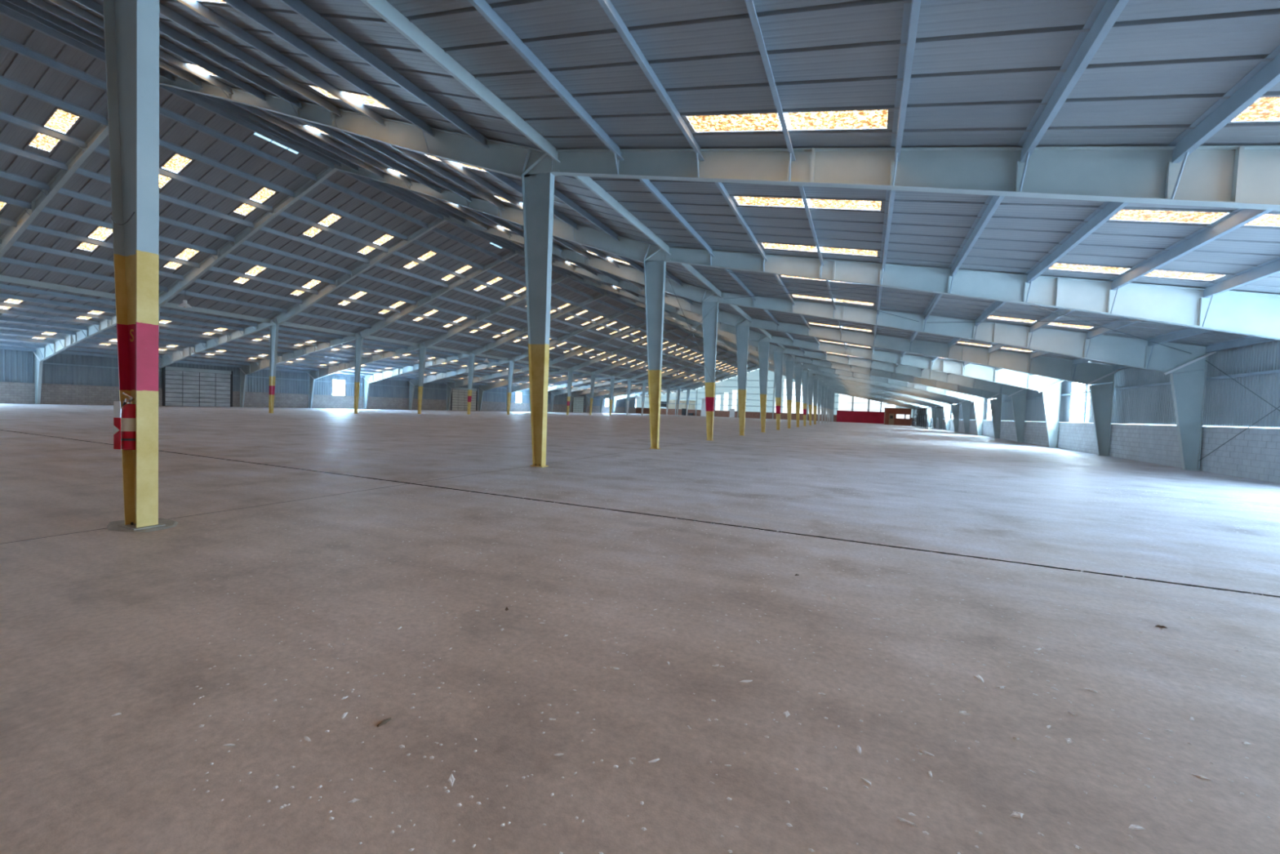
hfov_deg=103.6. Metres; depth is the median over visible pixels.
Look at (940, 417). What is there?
wall column
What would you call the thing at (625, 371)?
roof beam
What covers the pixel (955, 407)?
wall column
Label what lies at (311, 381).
wall column
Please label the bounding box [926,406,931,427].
wall column
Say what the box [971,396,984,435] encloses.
wall column
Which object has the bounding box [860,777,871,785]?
debris
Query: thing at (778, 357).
steel column
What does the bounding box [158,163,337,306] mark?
roof beam
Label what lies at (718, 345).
roof beam
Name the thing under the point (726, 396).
wall
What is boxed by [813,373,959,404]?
roof beam
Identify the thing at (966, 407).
wall column
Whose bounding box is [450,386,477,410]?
door
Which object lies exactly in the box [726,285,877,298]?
rod
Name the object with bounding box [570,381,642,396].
roof beam
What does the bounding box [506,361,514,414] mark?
steel column
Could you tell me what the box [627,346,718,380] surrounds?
roof beam
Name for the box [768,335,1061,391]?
roof beam
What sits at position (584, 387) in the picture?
roof beam
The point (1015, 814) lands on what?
debris
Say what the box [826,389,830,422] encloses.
steel column
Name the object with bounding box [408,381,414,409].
wall column
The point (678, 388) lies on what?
steel column
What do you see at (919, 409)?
wire cage
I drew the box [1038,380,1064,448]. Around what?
wall column
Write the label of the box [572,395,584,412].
door
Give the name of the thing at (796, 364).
roof beam
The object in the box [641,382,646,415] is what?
steel column
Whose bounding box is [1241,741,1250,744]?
tuft
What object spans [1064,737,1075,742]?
debris
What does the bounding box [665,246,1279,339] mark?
roof beam
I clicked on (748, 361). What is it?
roof beam
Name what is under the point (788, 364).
steel column
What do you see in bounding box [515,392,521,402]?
window
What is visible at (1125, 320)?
rod
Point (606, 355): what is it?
roof beam
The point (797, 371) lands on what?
steel column
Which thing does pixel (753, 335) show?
roof beam
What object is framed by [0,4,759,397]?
ceiling
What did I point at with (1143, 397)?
wall
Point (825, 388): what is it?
steel column
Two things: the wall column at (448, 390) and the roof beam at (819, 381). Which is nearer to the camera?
the wall column at (448, 390)
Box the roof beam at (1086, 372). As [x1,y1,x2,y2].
[749,318,1114,385]
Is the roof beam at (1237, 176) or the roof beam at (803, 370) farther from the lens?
the roof beam at (803, 370)
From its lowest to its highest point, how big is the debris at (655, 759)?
0.005 m
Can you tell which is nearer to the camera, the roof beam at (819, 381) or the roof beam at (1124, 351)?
the roof beam at (1124, 351)
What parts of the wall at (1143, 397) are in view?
wall panel, wall panel, wall panel, wall panel, wall panel, wall panel, wall panel, wall panel, wall panel, wall panel, wall panel, wall panel, wall panel, wall panel, wall panel, wall panel, wall panel, wall panel, wall panel, wall panel, wall panel, wall panel, wall panel, wall panel, wall panel, wall panel, wall panel, wall panel, wall panel, wall panel, wall panel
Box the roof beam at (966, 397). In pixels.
[801,363,984,401]
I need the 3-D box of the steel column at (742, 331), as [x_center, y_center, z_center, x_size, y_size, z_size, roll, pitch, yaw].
[6.487,-2.971,32.128,1.056,7.019,0.260,3,2,24]
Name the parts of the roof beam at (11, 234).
splice plate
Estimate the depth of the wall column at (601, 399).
127.50 m
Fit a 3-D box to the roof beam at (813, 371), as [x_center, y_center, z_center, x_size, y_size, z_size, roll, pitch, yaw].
[29.957,-5.130,61.666,17.983,3.942,0.200,3,2,24]
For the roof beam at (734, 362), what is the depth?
117.51 m
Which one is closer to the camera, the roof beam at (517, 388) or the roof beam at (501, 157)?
the roof beam at (501, 157)
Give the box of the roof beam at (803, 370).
[677,327,808,372]
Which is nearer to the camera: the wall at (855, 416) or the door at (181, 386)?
the door at (181, 386)
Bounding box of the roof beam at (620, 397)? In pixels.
[613,386,677,399]
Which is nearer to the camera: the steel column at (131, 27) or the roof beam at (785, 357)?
the steel column at (131, 27)
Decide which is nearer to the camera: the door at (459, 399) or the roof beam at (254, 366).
the roof beam at (254, 366)
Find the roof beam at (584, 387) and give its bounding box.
[551,377,627,395]
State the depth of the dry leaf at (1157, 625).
3.75 m
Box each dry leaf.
[377,717,391,727]
[1155,624,1168,628]
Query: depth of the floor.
3.25 m
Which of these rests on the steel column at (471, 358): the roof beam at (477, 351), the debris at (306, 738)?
the roof beam at (477, 351)
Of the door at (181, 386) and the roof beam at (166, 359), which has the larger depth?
the door at (181, 386)
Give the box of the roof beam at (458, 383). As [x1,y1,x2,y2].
[447,366,528,388]
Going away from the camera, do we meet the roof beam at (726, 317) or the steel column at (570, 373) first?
the roof beam at (726, 317)
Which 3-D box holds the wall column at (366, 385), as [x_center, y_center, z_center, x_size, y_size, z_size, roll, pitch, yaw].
[-36.473,-4.514,67.293,1.337,4.279,0.270,3,2,24]
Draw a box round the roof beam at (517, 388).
[506,373,591,392]
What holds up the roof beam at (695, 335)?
on the steel column at (811, 379)
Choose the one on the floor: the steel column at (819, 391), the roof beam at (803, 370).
the steel column at (819, 391)
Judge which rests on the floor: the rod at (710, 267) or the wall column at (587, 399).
the wall column at (587, 399)
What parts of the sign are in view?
white panel, red panel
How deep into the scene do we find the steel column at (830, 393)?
112.22 m
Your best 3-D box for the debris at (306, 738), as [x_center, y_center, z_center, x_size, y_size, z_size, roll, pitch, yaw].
[-1.443,1.350,2.184,0.060,0.003,0.016,4,3,33]
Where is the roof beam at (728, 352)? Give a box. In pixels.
[728,351,824,385]
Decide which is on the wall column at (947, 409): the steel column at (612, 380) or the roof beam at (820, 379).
the roof beam at (820, 379)
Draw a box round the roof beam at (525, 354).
[509,306,635,362]
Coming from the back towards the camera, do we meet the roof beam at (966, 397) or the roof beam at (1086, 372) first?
the roof beam at (966, 397)
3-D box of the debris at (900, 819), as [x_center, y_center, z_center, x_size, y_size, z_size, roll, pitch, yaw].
[0.986,1.452,1.856,0.075,0.006,0.018,3,2,31]
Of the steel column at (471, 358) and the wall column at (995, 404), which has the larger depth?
the steel column at (471, 358)
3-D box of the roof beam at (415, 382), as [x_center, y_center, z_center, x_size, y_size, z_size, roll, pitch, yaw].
[-25.637,-7.523,70.282,17.983,3.942,0.456,3,2,24]
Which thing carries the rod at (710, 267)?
attached to the roof beam at (1124, 351)
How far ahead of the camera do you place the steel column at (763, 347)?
38.79 m
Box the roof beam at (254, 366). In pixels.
[240,333,355,374]
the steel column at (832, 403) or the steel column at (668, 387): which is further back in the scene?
the steel column at (668, 387)
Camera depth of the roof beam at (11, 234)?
22.59 m
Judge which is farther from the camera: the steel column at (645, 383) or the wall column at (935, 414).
the steel column at (645, 383)
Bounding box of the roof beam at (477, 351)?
[469,292,606,355]
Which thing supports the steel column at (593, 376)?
on the floor
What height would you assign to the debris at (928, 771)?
0.004 m
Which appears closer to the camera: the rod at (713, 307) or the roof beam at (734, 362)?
the rod at (713, 307)
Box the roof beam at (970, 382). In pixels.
[783,347,1026,395]
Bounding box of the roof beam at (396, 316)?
[355,249,517,338]
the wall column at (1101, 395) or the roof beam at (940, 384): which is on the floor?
the wall column at (1101, 395)
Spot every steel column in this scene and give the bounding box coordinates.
[102,0,178,532]
[158,306,159,339]
[268,324,278,413]
[353,337,363,413]
[417,347,426,413]
[467,355,475,414]
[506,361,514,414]
[521,169,559,466]
[566,370,573,414]
[589,374,595,415]
[608,377,614,415]
[626,379,631,415]
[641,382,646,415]
[643,259,670,448]
[666,386,671,415]
[676,387,680,415]
[685,389,689,415]
[702,301,719,440]
[735,324,752,435]
[757,340,770,432]
[773,351,786,430]
[785,360,795,428]
[794,367,802,426]
[801,372,809,426]
[808,376,815,425]
[813,379,817,424]
[817,382,822,423]
[820,385,824,423]
[823,386,827,422]
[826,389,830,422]
[828,391,831,422]
[831,392,834,422]
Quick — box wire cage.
[911,406,944,429]
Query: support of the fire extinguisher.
attached to the steel column at (131, 27)
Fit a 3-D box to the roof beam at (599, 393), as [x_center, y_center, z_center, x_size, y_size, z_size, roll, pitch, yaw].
[-4.707,-8.467,117.145,17.983,3.942,0.200,3,2,24]
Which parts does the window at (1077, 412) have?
pane, pane, pane, pane, pane, pane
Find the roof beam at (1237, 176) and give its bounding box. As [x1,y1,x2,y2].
[552,145,1279,210]
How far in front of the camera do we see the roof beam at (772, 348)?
48.40 m
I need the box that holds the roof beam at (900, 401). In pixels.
[827,386,928,408]
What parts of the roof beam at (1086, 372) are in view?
splice plate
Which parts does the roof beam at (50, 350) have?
splice plate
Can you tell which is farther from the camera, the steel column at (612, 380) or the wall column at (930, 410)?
the steel column at (612, 380)
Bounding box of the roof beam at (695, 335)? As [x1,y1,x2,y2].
[693,334,813,376]
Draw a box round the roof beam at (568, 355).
[548,322,645,366]
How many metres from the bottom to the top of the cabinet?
1.900 m
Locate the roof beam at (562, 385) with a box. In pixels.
[547,376,610,391]
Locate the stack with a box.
[700,397,706,416]
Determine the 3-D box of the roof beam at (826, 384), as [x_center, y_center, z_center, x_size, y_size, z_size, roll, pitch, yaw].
[41.887,-5.667,88.378,17.983,3.942,0.200,3,2,24]
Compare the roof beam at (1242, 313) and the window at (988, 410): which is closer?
the roof beam at (1242, 313)
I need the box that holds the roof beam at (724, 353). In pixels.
[642,351,728,382]
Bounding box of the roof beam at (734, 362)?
[667,361,737,386]
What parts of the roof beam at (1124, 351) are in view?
splice plate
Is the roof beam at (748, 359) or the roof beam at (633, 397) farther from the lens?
the roof beam at (633, 397)
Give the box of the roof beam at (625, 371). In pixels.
[610,342,703,377]
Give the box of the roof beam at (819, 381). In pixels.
[718,346,822,382]
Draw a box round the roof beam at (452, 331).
[419,274,568,348]
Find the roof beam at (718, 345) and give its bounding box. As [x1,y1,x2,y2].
[716,344,817,379]
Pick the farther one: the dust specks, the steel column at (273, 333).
the steel column at (273, 333)
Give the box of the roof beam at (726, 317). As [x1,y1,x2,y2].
[517,250,748,326]
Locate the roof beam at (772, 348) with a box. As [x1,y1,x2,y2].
[605,292,782,352]
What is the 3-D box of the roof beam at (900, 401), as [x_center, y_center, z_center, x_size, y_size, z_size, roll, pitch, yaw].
[44.870,-5.802,95.056,17.983,3.942,0.200,3,2,24]
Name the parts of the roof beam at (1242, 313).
splice plate, splice plate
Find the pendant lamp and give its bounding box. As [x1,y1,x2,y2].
[177,299,191,308]
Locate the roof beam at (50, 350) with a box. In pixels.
[35,314,116,360]
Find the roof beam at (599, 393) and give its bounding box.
[586,384,648,398]
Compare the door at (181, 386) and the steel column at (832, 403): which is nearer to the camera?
the door at (181, 386)
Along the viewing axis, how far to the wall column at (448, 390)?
80.73 m
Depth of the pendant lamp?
32.52 m
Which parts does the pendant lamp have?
lamp shade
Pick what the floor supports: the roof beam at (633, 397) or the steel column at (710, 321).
the steel column at (710, 321)
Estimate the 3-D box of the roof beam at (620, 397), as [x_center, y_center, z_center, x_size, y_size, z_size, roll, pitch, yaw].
[1.258,-8.736,130.500,17.983,3.942,0.200,3,2,24]
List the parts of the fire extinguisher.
squeeze lever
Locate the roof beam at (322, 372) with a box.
[309,343,420,379]
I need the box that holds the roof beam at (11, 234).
[0,116,108,258]
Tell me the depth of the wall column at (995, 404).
44.91 m
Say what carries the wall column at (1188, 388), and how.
on the floor
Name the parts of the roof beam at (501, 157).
splice plate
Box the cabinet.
[681,408,685,415]
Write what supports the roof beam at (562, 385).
on the wall column
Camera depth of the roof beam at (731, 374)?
130.11 m
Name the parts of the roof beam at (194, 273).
splice plate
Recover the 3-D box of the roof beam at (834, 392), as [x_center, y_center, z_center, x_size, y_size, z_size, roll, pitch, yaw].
[53.817,-6.206,115.090,17.983,3.942,0.200,3,2,24]
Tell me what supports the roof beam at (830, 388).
on the wall column
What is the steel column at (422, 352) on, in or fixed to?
on the floor
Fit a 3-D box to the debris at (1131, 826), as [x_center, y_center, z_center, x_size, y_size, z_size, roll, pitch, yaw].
[1.839,1.484,1.872,0.061,0.006,0.024,2,2,-9]
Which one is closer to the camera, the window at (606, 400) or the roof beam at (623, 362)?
the roof beam at (623, 362)
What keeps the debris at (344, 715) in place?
on the floor
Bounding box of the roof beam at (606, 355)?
[568,326,678,371]
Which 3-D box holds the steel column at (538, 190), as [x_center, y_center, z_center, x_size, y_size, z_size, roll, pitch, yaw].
[-2.461,-2.567,12.094,1.056,7.019,0.260,3,2,24]
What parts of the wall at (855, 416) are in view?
panel, panel, panel, panel, panel, panel, panel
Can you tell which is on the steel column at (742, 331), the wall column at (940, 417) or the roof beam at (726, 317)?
the roof beam at (726, 317)
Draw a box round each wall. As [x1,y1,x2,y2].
[0,348,635,413]
[635,368,918,424]
[836,409,884,423]
[915,339,1279,483]
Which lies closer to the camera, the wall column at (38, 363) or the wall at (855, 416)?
the wall column at (38, 363)
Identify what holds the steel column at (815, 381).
on the floor
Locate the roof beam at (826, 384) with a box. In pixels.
[824,383,935,407]
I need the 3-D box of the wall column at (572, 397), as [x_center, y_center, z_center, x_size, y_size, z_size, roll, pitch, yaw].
[-15.595,-5.456,114.039,1.337,4.279,0.270,3,2,24]
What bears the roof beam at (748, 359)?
on the steel column at (825, 388)
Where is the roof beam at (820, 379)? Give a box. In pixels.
[817,377,949,405]
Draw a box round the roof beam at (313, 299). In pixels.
[271,215,446,325]
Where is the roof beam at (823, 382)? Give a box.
[822,381,942,406]
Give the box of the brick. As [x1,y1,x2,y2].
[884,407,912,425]
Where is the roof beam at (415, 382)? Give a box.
[409,358,509,386]
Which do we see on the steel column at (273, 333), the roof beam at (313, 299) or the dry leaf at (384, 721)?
the roof beam at (313, 299)
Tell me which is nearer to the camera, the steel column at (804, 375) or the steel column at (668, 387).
the steel column at (804, 375)
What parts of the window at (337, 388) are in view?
pane, pane, pane, pane, pane, pane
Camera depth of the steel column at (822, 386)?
92.19 m
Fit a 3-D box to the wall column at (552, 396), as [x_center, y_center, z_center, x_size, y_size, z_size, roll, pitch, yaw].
[-18.578,-5.321,107.361,1.337,4.279,0.270,3,2,24]
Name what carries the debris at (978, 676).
on the floor
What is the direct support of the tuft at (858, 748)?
on the floor
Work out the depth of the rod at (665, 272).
21.43 m
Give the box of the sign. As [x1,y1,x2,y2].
[113,400,120,448]
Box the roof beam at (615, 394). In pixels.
[600,384,667,399]
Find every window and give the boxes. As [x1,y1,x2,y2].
[331,379,345,395]
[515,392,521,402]
[604,398,608,406]
[986,398,994,420]
[1069,382,1088,422]
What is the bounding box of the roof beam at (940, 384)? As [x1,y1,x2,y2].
[793,356,1002,399]
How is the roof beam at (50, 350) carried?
on the wall column at (38, 363)
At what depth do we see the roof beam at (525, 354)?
62.47 m
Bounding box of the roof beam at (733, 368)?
[677,362,751,387]
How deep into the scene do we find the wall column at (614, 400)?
134.17 m
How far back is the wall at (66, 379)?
55.50 m
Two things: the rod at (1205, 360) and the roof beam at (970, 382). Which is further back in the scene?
the roof beam at (970, 382)
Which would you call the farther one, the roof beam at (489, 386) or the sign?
the roof beam at (489, 386)
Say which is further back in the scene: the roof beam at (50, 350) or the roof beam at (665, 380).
the roof beam at (665, 380)
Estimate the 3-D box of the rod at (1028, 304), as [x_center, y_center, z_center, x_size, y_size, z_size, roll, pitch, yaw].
[14.579,-3.476,16.555,11.011,1.419,0.022,2,2,-16]
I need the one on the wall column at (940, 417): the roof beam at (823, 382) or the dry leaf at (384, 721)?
the roof beam at (823, 382)
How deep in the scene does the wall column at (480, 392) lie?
87.42 m
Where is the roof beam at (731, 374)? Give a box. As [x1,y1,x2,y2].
[687,365,757,389]
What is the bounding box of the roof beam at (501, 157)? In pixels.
[159,75,552,178]
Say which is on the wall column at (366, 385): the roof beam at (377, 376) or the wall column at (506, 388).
the roof beam at (377, 376)
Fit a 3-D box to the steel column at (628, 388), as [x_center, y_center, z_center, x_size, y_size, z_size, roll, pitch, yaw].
[-2.270,-5.812,100.084,1.040,7.020,0.260,3,2,24]
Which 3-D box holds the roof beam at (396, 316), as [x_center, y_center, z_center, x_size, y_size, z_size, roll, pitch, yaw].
[-17.904,-10.978,42.721,18.163,6.505,0.455,3,2,24]
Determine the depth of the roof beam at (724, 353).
103.25 m
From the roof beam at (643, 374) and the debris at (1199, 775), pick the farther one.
the roof beam at (643, 374)
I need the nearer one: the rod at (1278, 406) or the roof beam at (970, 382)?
the rod at (1278, 406)
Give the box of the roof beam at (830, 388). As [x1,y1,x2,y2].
[830,388,922,408]
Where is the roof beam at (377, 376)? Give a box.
[364,351,469,382]
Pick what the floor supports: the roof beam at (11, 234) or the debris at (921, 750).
the debris at (921, 750)
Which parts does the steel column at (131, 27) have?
plate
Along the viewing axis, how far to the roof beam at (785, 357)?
54.89 m
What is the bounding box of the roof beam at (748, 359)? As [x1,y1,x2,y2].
[747,359,827,387]
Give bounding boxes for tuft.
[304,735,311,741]
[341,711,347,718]
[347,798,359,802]
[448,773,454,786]
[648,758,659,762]
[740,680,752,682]
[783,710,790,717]
[856,745,861,753]
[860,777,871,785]
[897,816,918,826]
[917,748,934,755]
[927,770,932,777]
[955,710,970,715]
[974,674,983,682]
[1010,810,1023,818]
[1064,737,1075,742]
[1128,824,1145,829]
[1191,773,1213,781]
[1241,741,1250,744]
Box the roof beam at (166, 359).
[158,319,271,368]
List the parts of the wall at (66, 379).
wall panel, wall panel, wall panel, wall panel, wall panel, wall panel, wall panel, wall panel, wall panel, wall panel, wall panel, wall panel, wall panel, wall panel, wall panel, wall panel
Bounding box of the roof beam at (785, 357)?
[635,306,793,360]
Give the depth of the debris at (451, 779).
1.98 m
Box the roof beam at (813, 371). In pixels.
[808,368,970,403]
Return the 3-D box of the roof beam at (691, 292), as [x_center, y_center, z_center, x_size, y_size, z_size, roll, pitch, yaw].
[-4.321,-9.932,28.662,18.165,6.505,0.455,3,2,24]
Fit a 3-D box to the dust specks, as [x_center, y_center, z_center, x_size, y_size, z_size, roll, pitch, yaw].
[5.746,1.449,6.774,18.754,0.008,15.016,3,2,24]
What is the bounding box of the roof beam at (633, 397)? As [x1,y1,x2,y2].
[625,387,687,400]
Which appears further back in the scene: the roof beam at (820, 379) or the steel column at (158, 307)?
the roof beam at (820, 379)
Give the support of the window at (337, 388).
in the wall at (66, 379)
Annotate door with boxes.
[162,366,232,407]
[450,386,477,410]
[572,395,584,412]
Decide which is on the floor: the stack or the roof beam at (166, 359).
the stack
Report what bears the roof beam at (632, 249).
on the steel column at (654, 271)
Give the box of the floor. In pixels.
[0,403,1279,853]
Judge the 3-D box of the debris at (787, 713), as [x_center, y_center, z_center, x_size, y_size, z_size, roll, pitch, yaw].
[0.728,1.419,2.498,0.059,0.005,0.032,0,3,-42]
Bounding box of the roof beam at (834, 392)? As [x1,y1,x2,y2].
[834,391,915,408]
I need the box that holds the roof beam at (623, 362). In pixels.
[591,334,693,374]
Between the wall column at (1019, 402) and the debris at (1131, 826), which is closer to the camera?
the debris at (1131, 826)
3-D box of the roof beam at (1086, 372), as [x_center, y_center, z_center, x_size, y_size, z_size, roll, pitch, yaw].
[14.992,-4.455,28.159,17.983,3.942,0.456,3,2,24]
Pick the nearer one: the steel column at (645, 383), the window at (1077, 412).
the window at (1077, 412)
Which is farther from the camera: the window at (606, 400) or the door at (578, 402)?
the window at (606, 400)
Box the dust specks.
[191,451,1279,853]
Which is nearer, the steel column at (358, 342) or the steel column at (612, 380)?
the steel column at (358, 342)
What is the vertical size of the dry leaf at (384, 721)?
0.014 m
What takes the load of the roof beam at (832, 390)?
on the wall column
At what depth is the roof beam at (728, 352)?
96.91 m
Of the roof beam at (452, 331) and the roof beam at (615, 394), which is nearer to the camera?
the roof beam at (452, 331)
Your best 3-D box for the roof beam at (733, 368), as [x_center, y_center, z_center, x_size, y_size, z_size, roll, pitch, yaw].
[17.939,-12.594,122.973,18.163,6.505,0.200,3,2,24]
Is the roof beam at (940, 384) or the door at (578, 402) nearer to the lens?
the roof beam at (940, 384)
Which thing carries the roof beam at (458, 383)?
on the wall column at (448, 390)
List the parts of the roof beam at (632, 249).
splice plate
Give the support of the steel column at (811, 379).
on the floor
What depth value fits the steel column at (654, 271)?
18.75 m
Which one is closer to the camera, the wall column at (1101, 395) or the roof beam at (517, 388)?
the wall column at (1101, 395)
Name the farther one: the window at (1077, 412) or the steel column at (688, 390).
the steel column at (688, 390)
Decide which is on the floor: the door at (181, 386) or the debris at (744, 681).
the debris at (744, 681)
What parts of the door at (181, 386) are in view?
panel, panel, panel, panel, panel, panel, panel, panel, panel, panel, panel, panel, panel, panel, panel, panel, panel, panel, panel, panel, panel, panel, panel, panel, panel, panel, panel, panel, panel, panel, panel, panel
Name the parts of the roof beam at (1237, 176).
splice plate, splice plate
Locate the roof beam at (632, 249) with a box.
[336,163,665,262]
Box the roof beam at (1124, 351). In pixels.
[718,292,1207,373]
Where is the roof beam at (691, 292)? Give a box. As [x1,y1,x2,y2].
[445,214,718,302]
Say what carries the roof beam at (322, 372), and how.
on the wall column at (311, 381)
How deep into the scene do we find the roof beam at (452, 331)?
50.39 m
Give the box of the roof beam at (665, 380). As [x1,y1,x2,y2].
[661,355,737,383]
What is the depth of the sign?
5.25 m
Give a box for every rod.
[662,306,714,364]
[665,271,712,382]
[710,266,918,321]
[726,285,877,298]
[960,320,1145,322]
[1028,304,1191,354]
[1198,406,1279,461]
[1204,360,1279,411]
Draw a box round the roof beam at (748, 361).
[747,360,830,389]
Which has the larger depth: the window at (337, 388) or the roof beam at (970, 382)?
the window at (337, 388)
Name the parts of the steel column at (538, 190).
plate, cap plate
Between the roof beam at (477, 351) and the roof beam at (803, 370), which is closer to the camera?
the roof beam at (477, 351)
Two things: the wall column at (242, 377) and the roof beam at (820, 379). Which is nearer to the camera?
the wall column at (242, 377)
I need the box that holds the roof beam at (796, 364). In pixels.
[663,319,801,367]
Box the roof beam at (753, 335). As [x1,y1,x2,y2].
[568,274,768,342]
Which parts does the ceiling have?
skylight panel, skylight panel, roof panel, skylight panel, roof panel, roof panel, roof panel, roof panel, roof panel, skylight panel, roof panel, roof panel, skylight panel, roof panel, roof panel, roof panel, roof panel, skylight panel, roof panel, roof panel, skylight panel, roof panel, skylight panel, skylight panel, roof panel, skylight panel, roof panel, roof panel, roof panel, roof panel, roof panel, roof panel, roof panel, skylight panel, skylight panel, roof panel, skylight panel, roof panel, skylight panel, roof panel, skylight panel, roof panel, roof panel, roof panel, roof panel, roof panel, skylight panel, roof panel, roof panel, skylight panel, roof panel, skylight panel, roof panel, roof panel, skylight panel, roof panel, roof panel, skylight panel, roof panel, roof panel, roof panel, roof panel, roof panel, roof panel, roof panel, roof panel, skylight panel, roof panel, skylight panel, roof panel, skylight panel, roof panel, skylight panel, roof panel, roof panel, roof panel, roof panel, roof panel, roof panel, skylight panel, roof panel, roof panel, roof panel, roof panel, skylight panel, roof panel, skylight panel, roof panel, roof panel, skylight panel, skylight panel, roof panel, roof panel, roof panel, roof panel, roof panel, roof panel, skylight panel, roof panel, roof panel, roof panel, roof panel, skylight panel, roof panel, roof panel, roof panel, skylight panel, roof panel, skylight panel, skylight panel, roof panel, roof panel, roof panel, roof panel, skylight panel, roof panel, roof panel, roof panel, roof panel, roof panel, roof panel, roof panel, roof panel, roof panel, skylight panel, roof panel, skylight panel, skylight panel, roof panel, roof panel, roof panel, roof panel, roof panel, skylight panel, roof panel, roof panel, roof panel, roof panel, roof panel, skylight panel, roof panel, skylight panel, roof panel, roof panel, roof panel, roof panel, roof panel, roof panel, skylight panel, roof panel, roof panel, roof panel, roof panel, roof panel, roof panel, roof panel, roof panel, roof panel, roof panel, roof panel, roof panel, skylight panel, roof panel, roof panel, roof panel, roof panel, roof panel, roof panel, roof panel, roof panel, roof panel, roof panel, roof panel, roof panel, roof panel, roof panel, roof panel, roof panel, roof panel, roof panel, roof panel, roof panel, roof panel, roof panel, roof panel, roof panel, roof panel, roof panel, roof panel, roof panel, roof panel, roof panel, roof panel, roof panel, roof panel, roof panel, roof panel, roof panel, roof panel, roof panel, roof panel, roof panel, roof panel, roof panel, roof panel, roof panel, roof panel, roof panel, roof panel, roof panel, roof panel, roof panel, roof panel, roof panel, roof panel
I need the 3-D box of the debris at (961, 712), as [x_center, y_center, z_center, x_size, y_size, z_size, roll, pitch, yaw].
[1.637,1.451,2.564,0.084,0.006,0.039,2,2,4]
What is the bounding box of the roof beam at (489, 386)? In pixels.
[479,368,568,391]
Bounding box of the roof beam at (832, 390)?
[831,390,918,408]
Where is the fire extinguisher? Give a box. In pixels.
[120,392,135,449]
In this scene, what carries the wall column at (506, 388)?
on the floor
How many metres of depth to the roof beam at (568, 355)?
70.02 m
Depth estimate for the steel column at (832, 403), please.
118.90 m
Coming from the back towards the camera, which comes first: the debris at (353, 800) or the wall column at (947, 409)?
the wall column at (947, 409)
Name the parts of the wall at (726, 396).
post, post, post, translucent panel, translucent panel, white door, translucent panel, post, post, translucent panel, translucent panel, translucent panel, post, translucent panel, post, translucent panel, translucent panel, translucent panel, translucent panel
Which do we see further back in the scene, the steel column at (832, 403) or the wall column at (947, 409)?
the steel column at (832, 403)
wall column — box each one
[33,351,43,404]
[238,367,247,407]
[307,373,315,408]
[363,377,369,408]
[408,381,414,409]
[445,383,452,410]
[478,386,484,410]
[505,388,507,411]
[550,391,555,412]
[568,395,573,412]
[585,395,589,412]
[600,395,604,413]
[613,396,617,413]
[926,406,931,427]
[931,405,937,428]
[936,404,943,429]
[942,403,951,430]
[949,401,959,431]
[959,400,970,433]
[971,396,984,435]
[986,393,1002,438]
[1008,388,1026,442]
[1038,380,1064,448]
[1084,369,1119,456]
[1164,351,1216,471]

